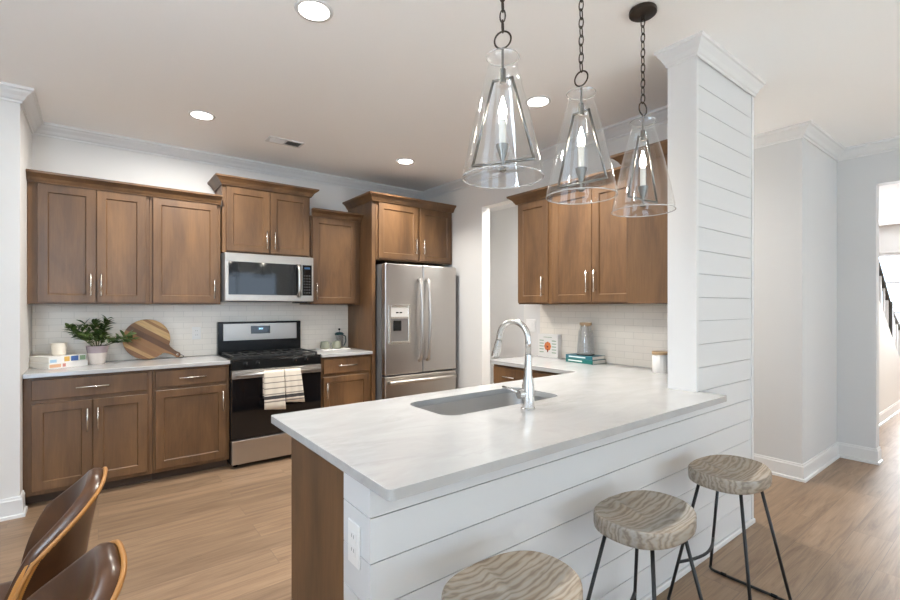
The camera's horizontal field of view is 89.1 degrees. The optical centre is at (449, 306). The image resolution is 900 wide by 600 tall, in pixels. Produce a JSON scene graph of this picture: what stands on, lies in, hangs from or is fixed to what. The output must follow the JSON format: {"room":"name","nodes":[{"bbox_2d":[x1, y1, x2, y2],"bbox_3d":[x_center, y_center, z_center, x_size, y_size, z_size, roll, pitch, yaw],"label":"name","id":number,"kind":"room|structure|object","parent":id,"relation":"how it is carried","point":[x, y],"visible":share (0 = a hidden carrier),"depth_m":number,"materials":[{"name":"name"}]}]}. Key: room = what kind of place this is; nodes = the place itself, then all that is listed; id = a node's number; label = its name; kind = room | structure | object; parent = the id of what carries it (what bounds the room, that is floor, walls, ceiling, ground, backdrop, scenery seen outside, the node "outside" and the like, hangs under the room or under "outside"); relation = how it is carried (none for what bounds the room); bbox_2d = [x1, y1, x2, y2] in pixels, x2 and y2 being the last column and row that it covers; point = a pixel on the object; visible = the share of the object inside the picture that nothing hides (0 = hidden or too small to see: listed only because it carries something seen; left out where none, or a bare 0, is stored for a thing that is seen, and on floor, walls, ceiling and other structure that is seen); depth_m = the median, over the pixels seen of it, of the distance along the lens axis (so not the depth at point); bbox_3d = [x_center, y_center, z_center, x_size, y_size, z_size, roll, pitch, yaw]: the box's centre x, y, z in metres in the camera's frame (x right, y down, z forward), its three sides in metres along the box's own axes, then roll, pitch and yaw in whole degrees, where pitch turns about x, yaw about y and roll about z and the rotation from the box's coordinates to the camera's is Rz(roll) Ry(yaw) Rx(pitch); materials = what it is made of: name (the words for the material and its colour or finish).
{"room":"kitchen","nodes":[
{"label":"kitchen","id":0,"kind":"room"},
{"bbox_2d":[0,100,31,499],"bbox_3d":[-4.520,-0.021,2.100,3.795,2.787,0.680,0,0,-38],"label":"wall","id":1,"kind":"structure","parent":0,"point":[15,133],"depth_m":2.97,"materials":[{"name":"white paint"}]},
{"bbox_2d":[0,490,27,521],"bbox_3d":[-4.330,1.306,1.875,3.823,0.132,0.148,0,0,-38],"label":"baseboard","id":2,"kind":"structure","parent":1,"relation":"attached to","point":[14,507],"depth_m":2.96,"materials":[{"name":"white paint"}]},
{"bbox_2d":[0,81,667,199],"bbox_3d":[-2.242,-1.369,2.136,7.450,0.092,3.401,0,0,-38],"label":"trim","id":3,"kind":"structure","parent":1,"relation":"attached to","point":[26,96],"depth_m":4.01,"materials":[{"name":"white paint"}]},
{"bbox_2d":[32,135,367,360],"bbox_3d":[-1.363,-0.021,5.032,5.025,2.787,0.120,0,0,-38],"label":"wall","id":4,"kind":"structure","parent":0,"point":[49,154],"depth_m":3.97,"materials":[{"name":"white paint"}]},
{"bbox_2d":[27,181,149,303],"bbox_3d":[-2.818,-0.460,3.606,0.736,0.887,0.366,0,0,-38],"label":"upper cabinet","id":5,"kind":"object","parent":4,"relation":"attached to","point":[85,246],"visible":1,"depth_m":3.47,"materials":[{"name":"brown wood"}]},
{"bbox_2d":[26,169,221,204],"bbox_3d":[-2.499,-0.928,3.622,1.261,0.075,0.062,0,0,-38],"label":"crown molding","id":6,"kind":"structure","parent":5,"relation":"attached to","point":[38,176],"depth_m":3.56,"materials":[{"name":"brown wood"}]},
{"bbox_2d":[150,196,219,303],"bbox_3d":[-2.318,-0.460,3.990,0.525,0.887,0.366,0,0,-38],"label":"upper cabinet","id":7,"kind":"object","parent":4,"relation":"attached to","point":[184,235],"visible":0.97,"depth_m":3.86,"materials":[{"name":"brown wood"}]},
{"bbox_2d":[32,302,347,360],"bbox_3d":[-2.181,0.209,4.320,2.616,0.494,0.012,0,0,-38],"label":"tiled wall","id":8,"kind":"structure","parent":4,"relation":"attached to","point":[319,323],"depth_m":4.14,"materials":[{"name":"white tile"}]},
{"bbox_2d":[192,327,200,339],"bbox_3d":[-2.325,0.247,4.196,0.072,0.116,0.008,0,0,-38],"label":"outlet plate","id":9,"kind":"object","parent":8,"relation":"attached to","point":[196,331],"visible":1,"depth_m":4.19,"materials":[{"name":"white plastic"}]},
{"bbox_2d":[207,173,318,257],"bbox_3d":[-1.775,-0.816,4.389,0.926,0.671,0.395,0,0,-38],"label":"upper cabinet","id":10,"kind":"object","parent":4,"relation":"attached to","point":[257,216],"visible":0.97,"depth_m":4.25,"materials":[{"name":"brown wood"}]},
{"bbox_2d":[220,252,312,302],"bbox_3d":[-1.749,-0.251,4.355,0.790,0.445,0.456,0,0,-38],"label":"microwave","id":11,"kind":"object","parent":10,"relation":"attached to","point":[244,277],"visible":0.97,"depth_m":4.18,"materials":[{"name":"grey metal"}]},
{"bbox_2d":[300,208,363,304],"bbox_3d":[-1.242,-0.491,4.800,0.540,0.950,0.395,0,0,-38],"label":"upper cabinet","id":12,"kind":"object","parent":4,"relation":"attached to","point":[334,235],"visible":0.96,"depth_m":4.69,"materials":[{"name":"brown wood"}]},
{"bbox_2d":[342,191,455,265],"bbox_3d":[-0.562,-0.816,5.159,1.099,0.671,0.655,0,0,-38],"label":"upper cabinet","id":13,"kind":"object","parent":4,"relation":"attached to","point":[411,231],"visible":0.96,"depth_m":4.94,"materials":[{"name":"brown wood"}]},
{"bbox_2d":[0,0,899,225],"bbox_3d":[2.896,-1.455,1.975,15.600,0.080,10.800,0,0,-38],"label":"ceiling","id":14,"kind":"structure","parent":0,"point":[371,86],"depth_m":2.77,"materials":[{"name":"white paint"}]},
{"bbox_2d":[188,110,215,120],"bbox_3d":[-1.838,-1.412,3.390,0.180,0.004,0.180,0,0,-38],"label":"recessed light","id":15,"kind":"object","parent":14,"relation":"in","point":[201,115],"visible":1,"depth_m":3.38,"materials":[{"name":"white paint"}]},
{"bbox_2d":[265,136,304,147],"bbox_3d":[-1.419,-1.411,3.936,0.290,0.008,0.140,0,0,-38],"label":"ceiling vent","id":16,"kind":"object","parent":14,"relation":"in","point":[272,139],"visible":1,"depth_m":3.93,"materials":[{"name":"white metal"}]},
{"bbox_2d":[294,0,332,22],"bbox_3d":[-0.651,-1.412,2.189,0.180,0.004,0.180,0,0,-38],"label":"recessed light","id":17,"kind":"object","parent":14,"relation":"in","point":[318,11],"visible":1,"depth_m":2.18,"materials":[{"name":"white paint"}]},
{"bbox_2d":[396,158,414,163],"bbox_3d":[-0.435,-1.412,4.467,0.180,0.004,0.180,0,0,-38],"label":"recessed light","id":18,"kind":"object","parent":14,"relation":"in","point":[403,160],"visible":1,"depth_m":4.46,"materials":[{"name":"white paint"}]},
{"bbox_2d":[462,0,543,188],"bbox_3d":[0.186,-0.933,1.619,0.288,0.962,0.288,0,0,22],"label":"pendant light","id":19,"kind":"object","parent":14,"relation":"hanging from","point":[502,147],"visible":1,"depth_m":1.61,"materials":[{"name":"clear glass"}]},
{"bbox_2d":[496,119,508,172],"bbox_3d":[0.186,-0.567,1.619,0.047,0.185,0.047,0,0,-38],"label":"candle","id":20,"kind":"object","parent":19,"relation":"on","point":[502,147],"depth_m":1.61,"materials":[{"name":"white glass"}]},
{"bbox_2d":[525,96,550,107],"bbox_3d":[0.608,-1.412,3.164,0.180,0.004,0.180,0,0,-38],"label":"recessed light","id":21,"kind":"object","parent":14,"relation":"in","point":[536,101],"visible":0.98,"depth_m":3.15,"materials":[{"name":"white paint"}]},
{"bbox_2d":[546,0,617,204],"bbox_3d":[0.543,-0.933,1.894,0.288,0.962,0.288,0,0,-44],"label":"pendant light","id":22,"kind":"object","parent":14,"relation":"hanging from","point":[580,170],"visible":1,"depth_m":1.89,"materials":[{"name":"clear glass"}]},
{"bbox_2d":[575,146,586,191],"bbox_3d":[0.543,-0.567,1.894,0.047,0.185,0.047,0,0,-38],"label":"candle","id":23,"kind":"object","parent":22,"relation":"on","point":[580,170],"depth_m":1.88,"materials":[{"name":"white glass"}]},
{"bbox_2d":[611,2,676,216],"bbox_3d":[0.921,-0.933,2.184,0.288,0.962,0.288,0,0,-34],"label":"pendant light","id":24,"kind":"object","parent":14,"relation":"hanging from","point":[644,11],"visible":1,"depth_m":2.18,"materials":[{"name":"clear glass"}]},
{"bbox_2d":[638,167,647,206],"bbox_3d":[0.921,-0.567,2.184,0.047,0.185,0.047,0,0,-38],"label":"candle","id":25,"kind":"object","parent":24,"relation":"on","point":[643,188],"depth_m":2.17,"materials":[{"name":"white glass"}]},
{"bbox_2d":[0,413,899,599],"bbox_3d":[2.896,1.402,1.975,15.600,0.060,10.800,0,0,-38],"label":"floor","id":26,"kind":"structure","parent":0,"point":[224,532],"depth_m":2.71,"materials":[{"name":"brown wood"}]},
{"bbox_2d":[0,467,107,599],"bbox_3d":[-1.293,0.943,1.283,0.534,0.863,0.455,0,0,-36],"label":"dining chair","id":27,"kind":"object","parent":26,"relation":"on","point":[60,535],"visible":0.94,"depth_m":1.29,"materials":[{"name":"brown leather"}]},
{"bbox_2d":[26,539,126,599],"bbox_3d":[-0.895,0.943,0.801,0.533,0.863,0.455,0,0,-42],"label":"dining chair","id":28,"kind":"object","parent":26,"relation":"on","point":[100,573],"visible":1,"depth_m":0.96,"materials":[{"name":"brown leather"}]},
{"bbox_2d":[23,370,152,504],"bbox_3d":[-2.744,0.930,3.511,0.738,0.884,0.606,0,0,-38],"label":"base cabinet","id":29,"kind":"object","parent":26,"relation":"on","point":[74,425],"visible":0.94,"depth_m":3.27,"materials":[{"name":"brown wood"}]},
{"bbox_2d":[22,355,229,378],"bbox_3d":[-2.528,0.472,3.678,1.283,0.030,0.582,0,0,-38],"label":"countertop","id":30,"kind":"structure","parent":29,"relation":"on","point":[207,360],"depth_m":3.52,"materials":[{"name":"white stone"}]},
{"bbox_2d":[29,360,87,368],"bbox_3d":[-2.964,0.436,3.464,0.239,0.040,0.262,0,0,19],"label":"book","id":31,"kind":"object","parent":30,"relation":"on","point":[80,362],"visible":0.84,"depth_m":3.37,"materials":[{"name":"white paper"}]},
{"bbox_2d":[50,364,60,367],"bbox_3d":[-2.881,0.436,3.340,0.001,0.024,0.073,0,0,20],"label":"print","id":32,"kind":"object","parent":31,"relation":"on","point":[54,365],"depth_m":3.34},
{"bbox_2d":[29,353,85,363],"bbox_3d":[-2.968,0.394,3.465,0.226,0.044,0.250,0,0,19],"label":"book","id":33,"kind":"object","parent":31,"relation":"on","point":[68,357],"visible":1,"depth_m":3.38,"materials":[{"name":"white paper"}]},
{"bbox_2d":[51,342,66,355],"bbox_3d":[-2.966,0.325,3.471,0.097,0.092,0.097,0,0,-38],"label":"candle","id":34,"kind":"object","parent":33,"relation":"on","point":[60,348],"visible":1,"depth_m":3.44,"materials":[{"name":"beige wax"}]},
{"bbox_2d":[71,355,77,360],"bbox_3d":[-2.846,0.394,3.470,0.001,0.037,0.050,0,0,20],"label":"print","id":35,"kind":"object","parent":33,"relation":"attached to","point":[73,358],"depth_m":3.47},
{"bbox_2d":[61,315,138,364],"bbox_3d":[-2.740,0.262,3.614,0.505,0.390,0.327,0,0,-38],"label":"potted plant","id":36,"kind":"object","parent":30,"relation":"on","point":[97,354],"visible":1,"depth_m":3.58,"materials":[{"name":"green plant"}]},
{"bbox_2d":[122,319,183,358],"bbox_3d":[-2.545,0.284,3.936,0.445,0.343,0.065,0,0,-38],"label":"cutting board","id":37,"kind":"object","parent":30,"relation":"on","point":[153,340],"visible":0.98,"depth_m":3.90,"materials":[{"name":"brown wood"}]},
{"bbox_2d":[152,364,228,479],"bbox_3d":[-2.236,0.930,3.902,0.542,0.884,0.606,0,0,-38],"label":"base cabinet","id":38,"kind":"object","parent":26,"relation":"on","point":[191,404],"visible":0.89,"depth_m":3.69,"materials":[{"name":"brown wood"}]},
{"bbox_2d":[217,321,320,466],"bbox_3d":[-1.681,0.761,4.268,0.778,1.222,0.676,0,0,-38],"label":"gas range","id":39,"kind":"object","parent":26,"relation":"on","point":[252,348],"visible":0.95,"depth_m":4.05,"materials":[{"name":"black metal"}]},
{"bbox_2d":[218,351,320,361],"bbox_3d":[-1.682,0.457,4.271,0.778,0.012,0.549,0,0,-38],"label":"cooktop","id":40,"kind":"object","parent":39,"relation":"in","point":[234,356],"depth_m":4.13,"materials":[{"name":"black metal"}]},
{"bbox_2d":[263,369,285,409],"bbox_3d":[-1.526,0.729,3.975,0.183,0.348,0.053,0,0,-38],"label":"dish towel","id":41,"kind":"object","parent":39,"relation":"hanging from","point":[273,380],"visible":1,"depth_m":3.95,"materials":[{"name":"fabric"}]},
{"bbox_2d":[284,368,304,401],"bbox_3d":[-1.390,0.708,4.079,0.176,0.304,0.053,0,0,-38],"label":"dish towel","id":42,"kind":"object","parent":39,"relation":"hanging from","point":[294,391],"visible":0.98,"depth_m":4.06,"materials":[{"name":"fabric"}]},
{"bbox_2d":[291,437,343,599],"bbox_3d":[0.325,0.930,2.276,2.020,0.884,0.610,0,0,-38],"label":"end panel","id":43,"kind":"object","parent":26,"relation":"on","point":[317,485],"visible":0.11,"depth_m":1.69,"materials":[{"name":"brown wood"}]},
{"bbox_2d":[271,355,726,500],"bbox_3d":[0.333,0.471,2.689,2.667,0.030,1.880,0,0,-38],"label":"countertop","id":44,"kind":"structure","parent":43,"relation":"on","point":[395,448],"depth_m":1.76,"materials":[{"name":"white stone"}]},
{"bbox_2d":[418,393,547,414],"bbox_3d":[0.182,0.592,2.240,0.792,0.210,0.392,0,0,-38],"label":"sink","id":45,"kind":"object","parent":44,"relation":"in","point":[467,406],"visible":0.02,"depth_m":2.43,"materials":[{"name":"silver metal"}]},
{"bbox_2d":[491,319,534,409],"bbox_3d":[0.284,0.256,2.092,0.091,0.399,0.232,0,0,-38],"label":"kitchen faucet","id":46,"kind":"object","parent":44,"relation":"on","point":[526,393],"visible":1,"depth_m":2.02,"materials":[{"name":"silver metal"}]},
{"bbox_2d":[538,333,560,357],"bbox_3d":[0.890,0.353,4.097,0.050,0.205,0.235,0,0,-36],"label":"book","id":47,"kind":"object","parent":44,"relation":"on","point":[549,345],"visible":1,"depth_m":4.07,"materials":[{"name":"white paper"}]},
{"bbox_2d":[566,358,605,364],"bbox_3d":[1.102,0.441,3.717,0.169,0.032,0.270,0,0,-35],"label":"book","id":48,"kind":"object","parent":44,"relation":"on","point":[602,361],"visible":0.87,"depth_m":3.63,"materials":[{"name":"teal paper"}]},
{"bbox_2d":[566,353,603,359],"bbox_3d":[1.098,0.409,3.719,0.163,0.028,0.262,0,0,-36],"label":"book","id":49,"kind":"object","parent":48,"relation":"on","point":[573,355],"visible":0.9,"depth_m":3.65,"materials":[{"name":"teal paper"}]},
{"bbox_3d":[1.102,0.392,3.718,0.144,0.006,0.144,0,0,-38],"label":"coaster","id":50,"kind":"object","parent":49,"relation":"on","visible":0},
{"bbox_2d":[577,322,594,354],"bbox_3d":[1.102,0.261,3.718,0.140,0.256,0.140,0,0,-38],"label":"glass bottle","id":51,"kind":"object","parent":50,"relation":"on","point":[580,323],"visible":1,"depth_m":3.69,"materials":[{"name":"clear glass"}]},
{"bbox_2d":[652,351,667,373],"bbox_3d":[1.445,0.384,3.140,0.112,0.146,0.112,0,0,-38],"label":"canister","id":52,"kind":"object","parent":44,"relation":"on","point":[659,358],"visible":0.86,"depth_m":3.10,"materials":[{"name":"white ceramic"}]},
{"bbox_2d":[321,354,370,407],"bbox_3d":[-1.174,0.930,4.719,0.533,0.884,0.606,0,0,-38],"label":"base cabinet","id":53,"kind":"object","parent":26,"relation":"on","point":[345,380],"visible":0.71,"depth_m":4.50,"materials":[{"name":"brown wood"}]},
{"bbox_2d":[308,347,372,357],"bbox_3d":[-1.175,0.472,4.718,0.537,0.030,0.582,0,0,-38],"label":"countertop","id":54,"kind":"structure","parent":53,"relation":"on","point":[353,351],"depth_m":4.57,"materials":[{"name":"white stone"}]},
{"bbox_2d":[316,347,350,350],"bbox_3d":[-1.237,0.452,4.839,0.300,0.010,0.220,0,0,-38],"label":"serving tray","id":55,"kind":"object","parent":54,"relation":"on","point":[331,348],"visible":0.77,"depth_m":4.77,"materials":[{"name":"white ceramic"}]},
{"bbox_2d":[320,341,329,348],"bbox_3d":[-1.305,0.408,4.768,0.098,0.076,0.098,0,0,-38],"label":"mug","id":56,"kind":"object","parent":55,"relation":"on","point":[324,344],"visible":1,"depth_m":4.73,"materials":[{"name":"grey ceramic"}]},
{"bbox_2d":[330,341,340,348],"bbox_3d":[-1.199,0.408,4.828,0.098,0.076,0.103,0,0,5],"label":"mug","id":57,"kind":"object","parent":55,"relation":"on","point":[335,344],"visible":1,"depth_m":4.79,"materials":[{"name":"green ceramic"}]},
{"bbox_2d":[335,328,345,347],"bbox_3d":[-1.188,0.343,4.944,0.113,0.207,0.094,0,0,5],"label":"press","id":58,"kind":"object","parent":55,"relation":"on","point":[339,332],"visible":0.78,"depth_m":4.93,"materials":[{"name":"clear glass"}]},
{"bbox_2d":[348,200,374,400],"bbox_3d":[-0.955,0.141,4.910,0.042,2.462,0.568,0,0,-38],"label":"panel","id":59,"kind":"object","parent":26,"relation":"on","point":[361,318],"visible":0.56,"depth_m":4.76,"materials":[{"name":"brown wood"}]},
{"bbox_2d":[375,263,456,399],"bbox_3d":[-0.478,0.469,5.105,0.906,1.806,0.784,0,0,-38],"label":"refrigerator","id":60,"kind":"object","parent":26,"relation":"on","point":[415,305],"visible":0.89,"depth_m":4.78,"materials":[{"name":"grey metal"}]},
{"bbox_2d":[441,550,582,599],"bbox_3d":[0.168,1.054,1.212,0.448,0.634,0.362,0,0,-38],"label":"bar stool","id":61,"kind":"object","parent":26,"relation":"on","point":[514,575],"visible":1,"depth_m":1.27,"materials":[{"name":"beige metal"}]},
{"bbox_2d":[493,364,558,383],"bbox_3d":[0.840,0.930,3.699,0.630,0.884,0.860,0,0,-38],"label":"base cabinet","id":62,"kind":"object","parent":26,"relation":"on","point":[501,373],"visible":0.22,"depth_m":3.70,"materials":[{"name":"brown wood"}]},
{"bbox_2d":[586,490,702,599],"bbox_3d":[0.709,1.054,1.666,0.448,0.634,0.362,0,0,-38],"label":"bar stool","id":63,"kind":"object","parent":26,"relation":"on","point":[637,519],"visible":1,"depth_m":1.65,"materials":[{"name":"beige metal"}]},
{"bbox_2d":[667,455,791,599],"bbox_3d":[1.287,1.054,2.108,0.448,0.634,0.362,0,0,-38],"label":"bar stool","id":64,"kind":"object","parent":26,"relation":"on","point":[730,474],"visible":0.99,"depth_m":2.10,"materials":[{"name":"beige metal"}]},
{"bbox_2d":[344,58,750,599],"bbox_3d":[0.792,-0.021,2.142,2.684,2.787,0.170,0,0,-38],"label":"wall","id":65,"kind":"structure","parent":0,"point":[411,547],"depth_m":2.02,"materials":[{"name":"white paint"}]},
{"bbox_2d":[348,518,359,570],"bbox_3d":[-0.279,0.689,1.327,0.008,0.125,0.074,0,0,-38],"label":"outlet plate","id":66,"kind":"object","parent":65,"relation":"attached to","point":[353,528],"visible":1,"depth_m":1.32,"materials":[{"name":"white plastic"}]},
{"bbox_2d":[350,530,355,543],"bbox_3d":[-0.281,0.669,1.325,0.002,0.028,0.034,0,0,-38],"label":"socket","id":67,"kind":"object","parent":66,"relation":"attached to","point":[352,532],"depth_m":1.32,"materials":[{"name":"grey plastic"}]},
{"bbox_2d":[350,544,355,557],"bbox_3d":[-0.281,0.709,1.325,0.002,0.028,0.034,0,0,-38],"label":"socket","id":68,"kind":"object","parent":66,"relation":"attached to","point":[352,546],"depth_m":1.32,"materials":[{"name":"grey plastic"}]},
{"bbox_2d":[626,155,667,303],"bbox_3d":[1.445,-0.460,2.977,0.575,0.887,0.396,0,0,-38],"label":"upper cabinet","id":69,"kind":"object","parent":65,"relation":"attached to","point":[646,237],"visible":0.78,"depth_m":2.80,"materials":[{"name":"brown wood"}]},
{"bbox_2d":[641,518,754,599],"bbox_3d":[0.801,1.357,2.140,2.720,0.030,0.184,0,0,-38],"label":"baseboard","id":70,"kind":"structure","parent":65,"relation":"attached to","point":[684,571],"depth_m":2.41,"materials":[{"name":"white paint"}]},
{"bbox_2d":[654,31,765,96],"bbox_3d":[1.567,-1.369,2.721,0.884,0.092,0.258,0,0,-38],"label":"trim","id":71,"kind":"structure","parent":65,"relation":"attached to","point":[701,45],"depth_m":2.52,"materials":[{"name":"white paint"}]},
{"bbox_2d":[668,56,753,518],"bbox_3d":[1.567,-0.021,2.721,0.781,2.787,0.155,0,0,-38],"label":"column","id":72,"kind":"structure","parent":65,"relation":"attached to","point":[683,78],"depth_m":2.48,"materials":[{"name":"white paint"}]},
{"bbox_2d":[427,122,667,388],"bbox_3d":[0.779,-0.021,4.408,0.110,2.787,3.481,0,0,-38],"label":"wall","id":73,"kind":"structure","parent":0,"point":[471,214],"depth_m":4.92,"materials":[{"name":"white paint"}]},
{"bbox_2d":[526,319,535,331],"bbox_3d":[0.765,0.182,4.329,0.008,0.116,0.118,0,0,-38],"label":"switch plate","id":74,"kind":"object","parent":73,"relation":"attached to","point":[530,323],"visible":0.89,"depth_m":4.32,"materials":[{"name":"white plastic"}]},
{"bbox_2d":[518,197,550,303],"bbox_3d":[0.815,-0.460,3.973,0.360,0.887,0.365,0,0,-38],"label":"upper cabinet","id":75,"kind":"object","parent":73,"relation":"attached to","point":[534,217],"visible":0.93,"depth_m":3.88,"materials":[{"name":"brown wood"}]},
{"bbox_2d":[551,179,627,303],"bbox_3d":[1.185,-0.460,3.493,0.360,0.887,0.845,0,0,-38],"label":"upper cabinet","id":76,"kind":"object","parent":73,"relation":"attached to","point":[588,242],"visible":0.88,"depth_m":3.43,"materials":[{"name":"brown wood"}]},
{"bbox_2d":[507,139,667,204],"bbox_3d":[1.012,-0.928,3.425,0.392,0.075,1.716,0,0,-26],"label":"crown molding","id":77,"kind":"structure","parent":76,"relation":"attached to","point":[656,150],"depth_m":3.27,"materials":[{"name":"brown wood"}]},
{"bbox_2d":[540,304,667,367],"bbox_3d":[1.314,0.222,3.612,0.012,0.469,1.566,0,0,-38],"label":"tiled wall","id":78,"kind":"structure","parent":73,"relation":"attached to","point":[625,334],"depth_m":3.63,"materials":[{"name":"white tile"}]},
{"bbox_2d":[490,138,836,463],"bbox_3d":[2.056,-0.021,5.315,0.980,2.787,3.600,0,0,-38],"label":"wall","id":79,"kind":"structure","parent":0,"point":[795,182],"depth_m":3.78,"materials":[{"name":"grey paint"}]},
{"bbox_2d":[490,121,899,211],"bbox_3d":[4.056,-1.369,2.653,1.056,0.092,10.260,0,0,-38],"label":"trim","id":80,"kind":"structure","parent":79,"relation":"attached to","point":[810,131],"depth_m":3.83,"materials":[{"name":"white paint"}]},
{"bbox_2d":[754,442,882,482],"bbox_3d":[2.182,1.306,5.227,1.128,0.132,3.894,0,0,-38],"label":"baseboard","id":81,"kind":"structure","parent":79,"relation":"attached to","point":[806,471],"depth_m":3.83,"materials":[{"name":"white paint"}]},
{"bbox_2d":[837,149,899,448],"bbox_3d":[5.619,-0.021,1.584,0.120,2.787,6.660,0,0,-38],"label":"wall","id":82,"kind":"structure","parent":0,"point":[859,179],"depth_m":4.06,"materials":[{"name":"grey paint"}]},
{"bbox_2d":[879,301,899,412],"bbox_3d":[4.978,-0.021,5.362,3.470,2.787,0.090,0,0,-38],"label":"wall","id":83,"kind":"structure","parent":0,"point":[889,359],"depth_m":5.58,"materials":[{"name":"white paint"}]},
{"bbox_2d":[879,261,899,356],"bbox_3d":[5.638,0.119,5.869,1.728,1.499,0.070,0,0,-38],"label":"stair railing","id":84,"kind":"object","parent":83,"relation":"on","point":[892,320],"visible":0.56,"depth_m":5.82,"materials":[{"name":"grey wood"}]},
{"bbox_2d":[879,400,899,426],"bbox_3d":[5.014,1.306,5.315,3.470,0.132,0.028,0,0,-38],"label":"baseboard","id":85,"kind":"structure","parent":83,"relation":"attached to","point":[891,411],"depth_m":5.56,"materials":[{"name":"white paint"}]},
{"bbox_2d":[879,224,899,253],"bbox_3d":[7.609,-0.021,8.249,0.120,2.787,6.200,0,0,-38],"label":"wall","id":86,"kind":"structure","parent":0,"point":[889,236],"depth_m":8.02,"materials":[{"name":"white paint"}]},
{"bbox_2d":[879,253,899,312],"bbox_3d":[7.844,-0.153,7.926,0.060,1.550,2.200,0,0,-38],"label":"window","id":87,"kind":"structure","parent":86,"relation":"in","point":[887,254],"depth_m":8.02,"materials":[{"name":"white paint"}]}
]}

